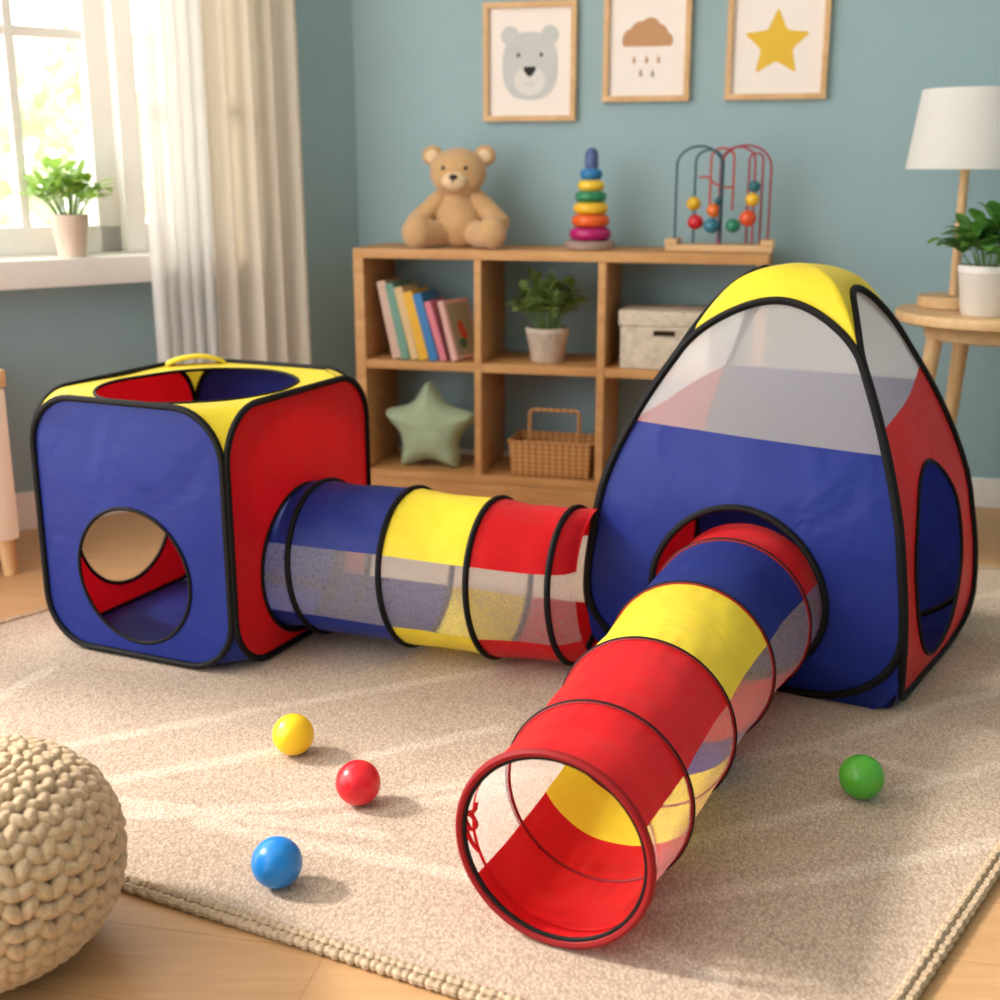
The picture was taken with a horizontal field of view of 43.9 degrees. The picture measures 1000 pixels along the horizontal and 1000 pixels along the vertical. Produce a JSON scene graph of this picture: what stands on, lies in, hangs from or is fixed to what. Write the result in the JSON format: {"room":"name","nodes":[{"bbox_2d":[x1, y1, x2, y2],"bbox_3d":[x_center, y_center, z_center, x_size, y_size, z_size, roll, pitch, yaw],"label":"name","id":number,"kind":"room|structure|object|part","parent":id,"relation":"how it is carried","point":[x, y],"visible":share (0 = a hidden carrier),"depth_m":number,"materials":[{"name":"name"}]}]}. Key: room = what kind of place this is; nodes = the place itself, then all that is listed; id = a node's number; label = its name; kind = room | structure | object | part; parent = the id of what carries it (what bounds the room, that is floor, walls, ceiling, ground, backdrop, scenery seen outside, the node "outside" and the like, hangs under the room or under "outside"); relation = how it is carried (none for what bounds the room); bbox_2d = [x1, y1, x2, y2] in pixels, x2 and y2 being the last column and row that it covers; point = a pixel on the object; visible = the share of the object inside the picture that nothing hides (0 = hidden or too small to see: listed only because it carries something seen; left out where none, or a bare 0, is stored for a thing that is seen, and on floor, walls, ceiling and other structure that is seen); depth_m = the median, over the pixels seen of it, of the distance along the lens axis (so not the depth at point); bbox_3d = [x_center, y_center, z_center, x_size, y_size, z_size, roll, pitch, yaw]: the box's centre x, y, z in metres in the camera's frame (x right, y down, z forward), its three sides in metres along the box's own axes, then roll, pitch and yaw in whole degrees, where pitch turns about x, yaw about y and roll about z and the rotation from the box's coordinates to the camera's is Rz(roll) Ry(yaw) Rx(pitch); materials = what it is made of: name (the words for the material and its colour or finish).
{"room":"children's playroom","nodes":[
{"label":"children's playroom","id":0,"kind":"room"},
{"bbox_2d":[0,0,358,492],"bbox_3d":[-1.579,-1.502,3.332,2.770,3.312,0.100,-12,19,-38],"label":"wall","id":1,"kind":"structure","parent":0,"point":[51,337],"depth_m":4.08,"materials":[{"name":"teal paint"}]},
{"bbox_2d":[15,490,128,530],"bbox_3d":[-1.558,0.057,3.688,2.730,0.117,0.017,-12,19,-38],"label":"baseboard","id":2,"kind":"structure","parent":1,"relation":"attached to","point":[25,501],"depth_m":3.77,"materials":[{"name":"white paint"}]},
{"bbox_2d":[0,0,215,289],"bbox_3d":[-1.732,-1.735,3.055,2.170,2.438,0.223,-12,19,-38],"label":"window","id":3,"kind":"structure","parent":1,"relation":"in","point":[118,251],"depth_m":3.69,"materials":[{"name":"white paint"}]},
{"bbox_2d":[13,156,115,257],"bbox_3d":[-1.271,-0.859,3.634,0.311,0.286,0.285,0,15,0],"label":"potted plant","id":4,"kind":"object","parent":3,"relation":"on","point":[70,230],"visible":1,"depth_m":3.60,"materials":[{"name":"green plant"}]},
{"bbox_3d":[-1.261,-0.777,3.647,0.108,0.122,0.108,0,15,0],"label":"pot","id":5,"kind":"part","parent":4,"relation":"part of","materials":[{"name":"ceramic"}]},
{"bbox_3d":[-1.773,-1.761,3.108,2.018,2.293,0.055,-12,19,-38],"label":"sash","id":6,"kind":"part","parent":3,"relation":"part of","materials":[{"name":"white paint"}]},
{"bbox_3d":[-1.732,-0.598,3.357,2.170,0.084,0.223,-12,19,-38],"label":"sill","id":7,"kind":"part","parent":3,"relation":"part of","materials":[{"name":"white paint"}]},
{"bbox_3d":[-1.758,-1.783,3.083,2.130,2.360,0.112,-12,19,-38],"label":"casing","id":8,"kind":"part","parent":3,"relation":"part of","materials":[{"name":"white paint"}]},
{"bbox_3d":[-1.575,-2.959,2.760,2.450,0.023,0.182,-12,19,-38],"label":"curtain rod","id":9,"kind":"object","parent":1,"relation":"attached to","visible":0},
{"bbox_2d":[131,0,219,363],"bbox_3d":[-0.967,-1.507,3.567,0.208,3.182,0.040,-12,19,-38],"label":"sheer curtain","id":10,"kind":"object","parent":9,"relation":"hanging from","point":[167,33],"visible":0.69,"depth_m":3.70,"materials":[{"name":"white fabric"}]},
{"bbox_2d":[200,0,310,363],"bbox_3d":[-0.756,-1.548,3.720,0.331,3.182,0.047,-12,19,-38],"label":"linen curtain","id":11,"kind":"object","parent":9,"relation":"hanging from","point":[250,47],"visible":0.71,"depth_m":3.87,"materials":[{"name":"beige fabric"}]},
{"bbox_2d":[0,502,999,999],"bbox_3d":[-0.100,0.592,2.020,6.200,0.060,7.200,0,15,0],"label":"floor","id":12,"kind":"structure","parent":0,"point":[144,949],"depth_m":1.73,"materials":[{"name":"brown wood"}]},
{"bbox_2d":[0,369,18,575],"bbox_3d":[-1.594,-0.071,3.309,0.456,0.560,0.414,-12,19,-38],"label":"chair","id":13,"kind":"object","parent":12,"relation":"on","point":[9,530],"visible":1,"depth_m":3.30,"materials":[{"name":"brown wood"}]},
{"bbox_3d":[-1.339,0.123,3.354,0.052,0.162,0.051,-12,19,-38],"label":"leg","id":14,"kind":"part","parent":13,"relation":"part of","materials":[{"name":"brown wood"}]},
{"bbox_2d":[0,734,127,993],"bbox_3d":[-0.716,0.492,1.696,0.399,0.300,0.396,2,15,7],"label":"knitted pouf","id":15,"kind":"object","parent":12,"relation":"on","point":[64,838],"visible":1,"depth_m":1.61,"materials":[{"name":"beige fabric"}]},
{"bbox_2d":[0,536,999,999],"bbox_3d":[0.060,0.334,2.835,2.285,0.020,2.808,11,18,35],"label":"rug","id":16,"kind":"object","parent":12,"relation":"on","point":[786,884],"visible":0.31,"depth_m":2.11,"materials":[{"name":"beige carpet"}]},
{"bbox_3d":[-1.053,0.250,3.158,0.018,0.016,1.984,12,19,38],"label":"edge cord","id":17,"kind":"part","parent":16,"relation":"part of","materials":[{"name":"beige fabric"}]},
{"bbox_3d":[-1.043,0.248,3.149,0.017,0.015,1.984,12,19,38],"label":"edge cord","id":18,"kind":"part","parent":16,"relation":"part of","materials":[{"name":"beige fabric"}]},
{"bbox_2d":[29,354,372,669],"bbox_3d":[-0.679,-0.005,2.927,0.547,0.600,0.600,6,16,23],"label":"cube","id":19,"kind":"object","parent":16,"relation":"on","point":[211,454],"visible":0.93,"depth_m":2.71,"materials":[{"name":"blue fabric"}]},
{"bbox_3d":[-0.799,0.071,2.674,0.504,0.569,0.010,7,16,23],"label":"panel","id":20,"kind":"part","parent":19,"relation":"part of","materials":[{"name":"blue fabric"}]},
{"bbox_3d":[-0.916,-0.024,3.031,0.009,0.569,0.562,7,16,24],"label":"panel","id":21,"kind":"part","parent":19,"relation":"part of","materials":[{"name":"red fabric"}]},
{"bbox_3d":[-0.679,-0.216,2.870,0.512,0.115,0.575,7,16,24],"label":"panel","id":22,"kind":"part","parent":19,"relation":"part of","materials":[{"name":"yellow fabric"}]},
{"bbox_3d":[-0.771,-0.354,3.135,0.155,0.032,0.048,-6,16,-20],"label":"handle","id":23,"kind":"part","parent":19,"relation":"part of","materials":[{"name":"yellow fabric"}]},
{"bbox_3d":[-0.679,0.223,2.987,0.512,0.118,0.575,7,16,24],"label":"floor panel","id":24,"kind":"part","parent":19,"relation":"part of","materials":[{"name":"blue fabric"}]},
{"bbox_3d":[-0.558,-0.065,3.185,0.504,0.569,0.013,7,16,23],"label":"panel","id":25,"kind":"part","parent":19,"relation":"part of","materials":[{"name":"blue fabric"}]},
{"bbox_3d":[-0.440,0.030,2.826,0.011,0.569,0.562,7,16,24],"label":"panel","id":26,"kind":"part","parent":19,"relation":"part of","materials":[{"name":"red fabric"}]},
{"bbox_2d":[251,836,302,888],"bbox_3d":[-0.337,0.547,1.873,0.077,0.077,0.077,7,17,26],"label":"ball","id":27,"kind":"object","parent":16,"relation":"on","point":[277,861],"visible":1,"depth_m":1.85,"materials":[{"name":"blue plastic"}]},
{"bbox_2d":[272,713,313,755],"bbox_3d":[-0.383,0.434,2.297,0.077,0.077,0.077,7,17,26],"label":"ball","id":28,"kind":"object","parent":16,"relation":"on","point":[293,733],"visible":1,"depth_m":2.27,"materials":[{"name":"yellow plastic"}]},
{"bbox_3d":[-0.649,0.578,1.924,2.303,0.016,0.018,7,17,25],"label":"edge cord","id":29,"kind":"part","parent":16,"relation":"part of","materials":[{"name":"beige fabric"}]},
{"bbox_3d":[-0.643,0.571,1.934,2.303,0.015,0.017,7,17,25],"label":"edge cord","id":30,"kind":"part","parent":16,"relation":"part of","materials":[{"name":"beige fabric"}]},
{"bbox_2d":[335,760,380,805],"bbox_3d":[-0.242,0.482,2.116,0.077,0.077,0.077,7,17,26],"label":"ball","id":31,"kind":"object","parent":16,"relation":"on","point":[358,782],"visible":1,"depth_m":2.09,"materials":[{"name":"red plastic"}]},
{"bbox_2d":[268,477,597,665],"bbox_3d":[-0.130,0.153,2.764,0.787,0.379,0.393,3,15,11],"label":"tunnel","id":32,"kind":"object","parent":16,"relation":"on","point":[415,522],"visible":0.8,"depth_m":2.68,"materials":[{"name":"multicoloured fabric"}]},
{"bbox_3d":[-0.436,0.006,2.815,0.087,0.105,0.326,7,16,23],"label":"fabric panel","id":33,"kind":"part","parent":32,"relation":"part of","materials":[{"name":"blue fabric"}]},
{"bbox_3d":[-0.417,0.249,2.872,0.086,0.084,0.303,7,16,23],"label":"fabric panel","id":34,"kind":"part","parent":32,"relation":"part of","materials":[{"name":"grey fabric"}]},
{"bbox_3d":[-0.295,0.020,2.776,0.220,0.104,0.338,7,16,23],"label":"fabric panel","id":35,"kind":"part","parent":32,"relation":"part of","materials":[{"name":"blue fabric"}]},
{"bbox_3d":[-0.276,0.265,2.833,0.218,0.087,0.316,7,16,23],"label":"fabric panel","id":36,"kind":"part","parent":32,"relation":"part of","materials":[{"name":"grey fabric"}]},
{"bbox_3d":[-0.102,0.040,2.718,0.200,0.112,0.342,7,16,23],"label":"fabric panel","id":37,"kind":"part","parent":32,"relation":"part of","materials":[{"name":"yellow fabric"}]},
{"bbox_3d":[-0.083,0.287,2.775,0.198,0.089,0.319,7,16,23],"label":"fabric panel","id":38,"kind":"part","parent":32,"relation":"part of","materials":[{"name":"yellow fabric"}]},
{"bbox_3d":[0.073,0.060,2.681,0.169,0.114,0.358,7,16,23],"label":"fabric panel","id":39,"kind":"part","parent":32,"relation":"part of","materials":[{"name":"red fabric"}]},
{"bbox_3d":[0.092,0.304,2.738,0.167,0.086,0.336,7,16,23],"label":"fabric panel","id":40,"kind":"part","parent":32,"relation":"part of","materials":[{"name":"red fabric"}]},
{"bbox_3d":[0.187,0.068,2.688,0.051,0.103,0.357,7,16,23],"label":"fabric panel","id":41,"kind":"part","parent":32,"relation":"part of","materials":[{"name":"red fabric"}]},
{"bbox_3d":[0.205,0.306,2.743,0.049,0.080,0.335,7,16,23],"label":"fabric panel","id":42,"kind":"part","parent":32,"relation":"part of","materials":[{"name":"red fabric"}]},
{"bbox_2d":[455,523,816,948],"bbox_3d":[0.282,0.334,2.151,0.343,0.343,1.057,7,17,25],"label":"tunnel","id":43,"kind":"object","parent":16,"relation":"on","point":[651,719],"visible":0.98,"depth_m":1.93,"materials":[{"name":"red fabric"}]},
{"bbox_3d":[0.131,0.550,1.846,0.246,0.070,0.282,7,16,23],"label":"fabric panel","id":44,"kind":"part","parent":43,"relation":"part of","materials":[{"name":"red fabric"}]},
{"bbox_3d":[0.109,0.360,1.747,0.263,0.088,0.175,7,16,24],"label":"fabric panel","id":45,"kind":"part","parent":43,"relation":"part of","materials":[{"name":"red fabric"}]},
{"bbox_3d":[0.192,0.305,1.929,0.272,0.096,0.249,6,16,23],"label":"fabric panel","id":46,"kind":"part","parent":43,"relation":"part of","materials":[{"name":"red fabric"}]},
{"bbox_3d":[0.237,0.485,2.083,0.254,0.074,0.265,7,16,23],"label":"fabric panel","id":47,"kind":"part","parent":43,"relation":"part of","materials":[{"name":"yellow fabric"}]},
{"bbox_3d":[0.293,0.234,2.154,0.285,0.102,0.271,7,16,25],"label":"fabric panel","id":48,"kind":"part","parent":43,"relation":"part of","materials":[{"name":"yellow fabric"}]},
{"bbox_3d":[0.319,0.436,2.264,0.265,0.075,0.150,7,16,25],"label":"fabric panel","id":49,"kind":"part","parent":43,"relation":"part of","materials":[{"name":"blue fabric"}]},
{"bbox_3d":[0.404,0.163,2.373,0.300,0.109,0.251,8,17,27],"label":"fabric panel","id":50,"kind":"part","parent":43,"relation":"part of","materials":[{"name":"blue fabric"}]},
{"bbox_3d":[0.404,0.390,2.433,0.278,0.078,0.250,8,17,27],"label":"fabric panel","id":51,"kind":"part","parent":43,"relation":"part of","materials":[{"name":"red fabric"}]},
{"bbox_3d":[0.491,0.112,2.525,0.307,0.105,0.114,8,17,27],"label":"fabric panel","id":52,"kind":"part","parent":43,"relation":"part of","materials":[{"name":"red fabric"}]},
{"bbox_3d":[0.487,0.347,2.585,0.285,0.082,0.113,8,17,28],"label":"fabric panel","id":53,"kind":"part","parent":43,"relation":"part of","materials":[{"name":"red fabric"}]},
{"bbox_2d":[583,263,977,708],"bbox_3d":[0.645,-0.087,2.737,0.737,0.859,0.600,8,17,29],"label":"tent","id":54,"kind":"object","parent":16,"relation":"on","point":[868,476],"visible":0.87,"depth_m":2.60,"materials":[{"name":"blue fabric"}]},
{"bbox_3d":[0.379,-0.004,2.914,0.104,0.591,0.569,11,18,35],"label":"wall panel","id":55,"kind":"part","parent":54,"relation":"part of","materials":[{"name":"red fabric"}]},
{"bbox_3d":[0.501,0.122,2.570,0.678,0.522,0.066,9,17,29],"label":"wall panel","id":56,"kind":"part","parent":54,"relation":"part of","materials":[{"name":"blue fabric"}]},
{"bbox_3d":[0.646,0.242,2.828,0.717,0.175,0.571,8,17,29],"label":"floor panel","id":57,"kind":"part","parent":54,"relation":"part of","materials":[{"name":"blue fabric"}]},
{"bbox_3d":[0.638,-0.414,2.653,0.408,0.185,0.325,8,17,29],"label":"crown","id":58,"kind":"part","parent":54,"relation":"part of","materials":[{"name":"yellow fabric"}]},
{"bbox_3d":[0.782,-0.019,2.969,0.678,0.591,0.106,8,17,29],"label":"wall panel","id":59,"kind":"part","parent":54,"relation":"part of","materials":[{"name":"blue fabric"}]},
{"bbox_3d":[0.893,0.052,2.633,0.137,0.625,0.571,9,17,30],"label":"wall panel","id":60,"kind":"part","parent":54,"relation":"part of","materials":[{"name":"red fabric"}]},
{"bbox_2d":[838,754,884,799],"bbox_3d":[0.623,0.477,2.136,0.077,0.077,0.077,7,17,26],"label":"ball","id":61,"kind":"object","parent":16,"relation":"on","point":[861,776],"visible":1,"depth_m":2.11,"materials":[{"name":"green plastic"}]},
{"bbox_3d":[1.086,0.461,2.350,1.423,0.015,1.889,0,15,0],"label":"edge cord","id":62,"kind":"part","parent":16,"relation":"part of","materials":[{"name":"beige fabric"}]},
{"bbox_3d":[1.096,0.466,2.345,0.018,0.016,2.357,11,18,35],"label":"edge cord","id":63,"kind":"part","parent":16,"relation":"part of","materials":[{"name":"beige fabric"}]},
{"bbox_3d":[0.688,0.137,3.567,2.220,0.015,0.673,0,15,0],"label":"edge cord","id":64,"kind":"part","parent":16,"relation":"part of","materials":[{"name":"beige fabric"}]},
{"bbox_2d":[353,243,772,506],"bbox_3d":[0.202,-0.420,4.121,1.325,0.817,0.316,4,15,14],"label":"cube shelf","id":65,"kind":"object","parent":12,"relation":"on","point":[486,472],"visible":0.66,"depth_m":4.08,"materials":[{"name":"brown wood"}]},
{"bbox_3d":[-0.423,-0.446,4.280,0.035,0.786,0.316,4,15,14],"label":"panel","id":66,"kind":"part","parent":65,"relation":"part of","materials":[{"name":"brown wood"}]},
{"bbox_2d":[376,276,401,358],"bbox_3d":[-0.345,-0.615,4.166,0.080,0.257,0.171,4,15,14],"label":"book","id":67,"kind":"object","parent":65,"relation":"on","point":[394,346],"visible":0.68,"depth_m":4.09,"materials":[{"name":"paper"}]},
{"bbox_2d":[385,278,410,358],"bbox_3d":[-0.315,-0.608,4.153,0.081,0.250,0.181,4,15,14],"label":"book","id":68,"kind":"object","parent":65,"relation":"on","point":[400,334],"visible":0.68,"depth_m":4.07,"materials":[{"name":"paper"}]},
{"bbox_2d":[394,282,418,359],"bbox_3d":[-0.286,-0.600,4.141,0.080,0.240,0.171,4,15,14],"label":"book","id":69,"kind":"object","parent":65,"relation":"on","point":[410,340],"visible":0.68,"depth_m":4.07,"materials":[{"name":"paper"}]},
{"bbox_2d":[402,286,428,359],"bbox_3d":[-0.255,-0.590,4.129,0.086,0.227,0.171,4,15,14],"label":"book","id":70,"kind":"object","parent":65,"relation":"on","point":[409,302],"visible":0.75,"depth_m":4.05,"materials":[{"name":"paper"}]},
{"bbox_2d":[412,288,439,360],"bbox_3d":[-0.222,-0.584,4.116,0.086,0.222,0.171,4,15,14],"label":"book","id":71,"kind":"object","parent":65,"relation":"on","point":[420,298],"visible":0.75,"depth_m":4.04,"materials":[{"name":"paper"}]},
{"bbox_2d":[386,381,474,467],"bbox_3d":[-0.236,-0.257,4.205,0.316,0.295,0.126,4,15,14],"label":"cushion","id":72,"kind":"object","parent":65,"relation":"on","point":[429,427],"visible":1,"depth_m":4.16,"materials":[{"name":"green fabric"}]},
{"bbox_2d":[424,297,449,361],"bbox_3d":[-0.192,-0.568,4.106,0.076,0.196,0.151,4,15,14],"label":"book","id":73,"kind":"object","parent":65,"relation":"on","point":[431,306],"visible":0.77,"depth_m":4.04,"materials":[{"name":"paper"}]},
{"bbox_2d":[437,297,473,361],"bbox_3d":[-0.134,-0.564,4.092,0.081,0.196,0.131,11,18,35],"label":"book","id":74,"kind":"object","parent":65,"relation":"on","point":[456,317],"visible":0.98,"depth_m":4.07,"materials":[{"name":"paper"}]},
{"bbox_2d":[446,301,473,355],"bbox_3d":[-0.124,-0.566,4.085,0.105,0.167,0.117,0,15,0],"label":"picture","id":75,"kind":"object","parent":74,"relation":"attached to","point":[459,321],"depth_m":4.07},
{"bbox_2d":[402,145,509,248],"bbox_3d":[-0.137,-0.976,3.993,0.339,0.321,0.210,2,15,8],"label":"teddy bear","id":76,"kind":"object","parent":65,"relation":"on","point":[464,215],"visible":1,"depth_m":3.97},
{"bbox_3d":[0.203,-0.093,4.208,1.255,0.025,0.316,4,15,14],"label":"board","id":77,"kind":"part","parent":65,"relation":"part of","materials":[{"name":"brown wood"}]},
{"bbox_2d":[503,267,588,362],"bbox_3d":[0.145,-0.604,4.026,0.285,0.308,0.298,0,15,0],"label":"potted plant","id":78,"kind":"object","parent":65,"relation":"on","point":[547,343],"visible":1,"depth_m":4.00,"materials":[{"name":"green plant"}]},
{"bbox_3d":[0.155,-0.509,4.051,0.144,0.112,0.144,0,15,0],"label":"pot","id":79,"kind":"part","parent":78,"relation":"part of","materials":[{"name":"ceramic"}]},
{"bbox_2d":[507,408,594,479],"bbox_3d":[0.182,-0.198,4.126,0.292,0.218,0.184,4,15,14],"label":"wicker basket","id":80,"kind":"object","parent":65,"relation":"on","point":[567,455],"visible":0.85,"depth_m":4.07,"materials":[{"name":"brown wicker"}]},
{"bbox_3d":[0.180,-0.237,4.106,0.182,0.133,0.012,4,15,14],"label":"handle","id":81,"kind":"part","parent":80,"relation":"part of","materials":[{"name":"wicker"}]},
{"bbox_2d":[565,148,615,249],"bbox_3d":[0.289,-0.956,3.934,0.162,0.312,0.162,4,15,14],"label":"toy","id":82,"kind":"object","parent":65,"relation":"on","point":[590,232],"visible":1,"depth_m":3.90,"materials":[{"name":"multicoloured plastic"}]},
{"bbox_2d":[619,304,713,370],"bbox_3d":[0.535,-0.521,3.958,0.288,0.182,0.202,4,15,14],"label":"storage box","id":83,"kind":"object","parent":65,"relation":"on","point":[649,334],"visible":0.88,"depth_m":3.87,"materials":[{"name":"fabric"}]},
{"bbox_3d":[0.535,-0.586,3.940,0.288,0.046,0.202,4,15,14],"label":"lid","id":84,"kind":"part","parent":83,"relation":"part of","materials":[{"name":"fabric"}]},
{"bbox_2d":[664,144,774,252],"bbox_3d":[0.686,-0.933,3.829,0.331,0.321,0.132,4,15,14],"label":"bead maze","id":85,"kind":"object","parent":65,"relation":"on","point":[747,218],"visible":1,"depth_m":3.81,"materials":[{"name":"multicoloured wood"}]},
{"bbox_3d":[0.686,-0.787,3.868,0.327,0.021,0.120,4,15,14],"label":"board","id":86,"kind":"part","parent":85,"relation":"part of","materials":[{"name":"brown wood"}]},
{"bbox_3d":[0.827,-0.364,3.970,0.034,0.786,0.316,4,15,14],"label":"panel","id":87,"kind":"part","parent":65,"relation":"part of","materials":[{"name":"brown wood"}]},
{"bbox_2d":[895,303,999,425],"bbox_3d":[1.395,-0.202,3.568,0.548,0.679,0.548,0,15,0],"label":"side table","id":88,"kind":"object","parent":12,"relation":"on","point":[956,328],"visible":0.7,"depth_m":3.43,"materials":[{"name":"brown wood"}]},
{"bbox_3d":[1.204,-0.169,3.584,0.100,0.607,0.048,0,15,0],"label":"leg","id":89,"kind":"part","parent":88,"relation":"part of","materials":[{"name":"brown wood"}]},
{"bbox_2d":[905,86,999,310],"bbox_3d":[1.305,-0.845,3.500,0.322,0.598,0.322,0,15,0],"label":"table lamp","id":90,"kind":"object","parent":88,"relation":"on","point":[955,127],"visible":0.85,"depth_m":3.35,"materials":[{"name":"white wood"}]},
{"bbox_3d":[1.305,-1.031,3.451,0.322,0.214,0.322,0,15,0],"label":"lamp shade","id":91,"kind":"part","parent":90,"relation":"part of","materials":[{"name":"fabric"}]},
{"bbox_3d":[1.305,-0.785,3.516,0.026,0.406,0.026,0,15,0],"label":"stem","id":92,"kind":"part","parent":90,"relation":"part of","materials":[{"name":"brown wood"}]},
{"bbox_3d":[1.364,-0.216,3.759,0.050,0.607,0.099,0,15,0],"label":"leg","id":93,"kind":"part","parent":88,"relation":"part of","materials":[{"name":"brown wood"}]},
{"bbox_2d":[927,200,999,317],"bbox_3d":[1.323,-0.652,3.345,0.320,0.304,0.312,-4,16,-16],"label":"potted plant","id":94,"kind":"object","parent":88,"relation":"on","point":[979,283],"visible":1,"depth_m":3.31,"materials":[{"name":"green plant"}]},
{"bbox_3d":[1.325,-0.570,3.367,0.166,0.135,0.166,0,15,0],"label":"pot","id":95,"kind":"part","parent":94,"relation":"part of","materials":[{"name":"white ceramic"}]},
{"bbox_2d":[352,0,999,478],"bbox_3d":[1.224,-1.615,3.759,3.530,3.312,0.101,4,15,14],"label":"wall","id":96,"kind":"structure","parent":0,"point":[844,196],"depth_m":4.03,"materials":[{"name":"teal paint"}]},
{"bbox_2d":[483,0,577,121],"bbox_3d":[0.097,-1.427,4.042,0.310,0.370,0.022,4,15,14],"label":"framed picture","id":97,"kind":"object","parent":96,"relation":"attached to","point":[530,47],"visible":1,"depth_m":4.04,"materials":[{"name":"white paper"}]},
{"bbox_2d":[602,0,692,101],"bbox_3d":[0.467,-1.461,3.935,0.278,0.376,0.022,4,15,14],"label":"framed picture","id":98,"kind":"object","parent":96,"relation":"attached to","point":[647,43],"visible":1,"depth_m":3.94,"materials":[{"name":"white paper"}]},
{"bbox_2d":[398,445,999,508],"bbox_3d":[1.215,-0.047,4.117,3.520,0.097,0.016,4,15,14],"label":"baseboard","id":99,"kind":"structure","parent":96,"relation":"attached to","point":[986,490],"depth_m":4.02,"materials":[{"name":"white paint"}]},
{"bbox_2d":[724,0,831,99],"bbox_3d":[0.860,-1.437,3.837,0.310,0.377,0.022,4,15,14],"label":"framed picture","id":100,"kind":"object","parent":96,"relation":"attached to","point":[776,49],"visible":1,"depth_m":3.85,"materials":[{"name":"white paper"}]},
{"label":"outside","id":101,"kind":"structure","parent":0,"visible":0},
{"bbox_2d":[0,18,146,226],"bbox_3d":[-3.195,-1.954,9.795,3.142,3.661,3.122,0,15,0],"label":"outdoor view","id":102,"kind":"object","parent":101,"point":[44,110],"visible":0.14,"depth_m":8.97,"materials":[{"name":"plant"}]}
]}

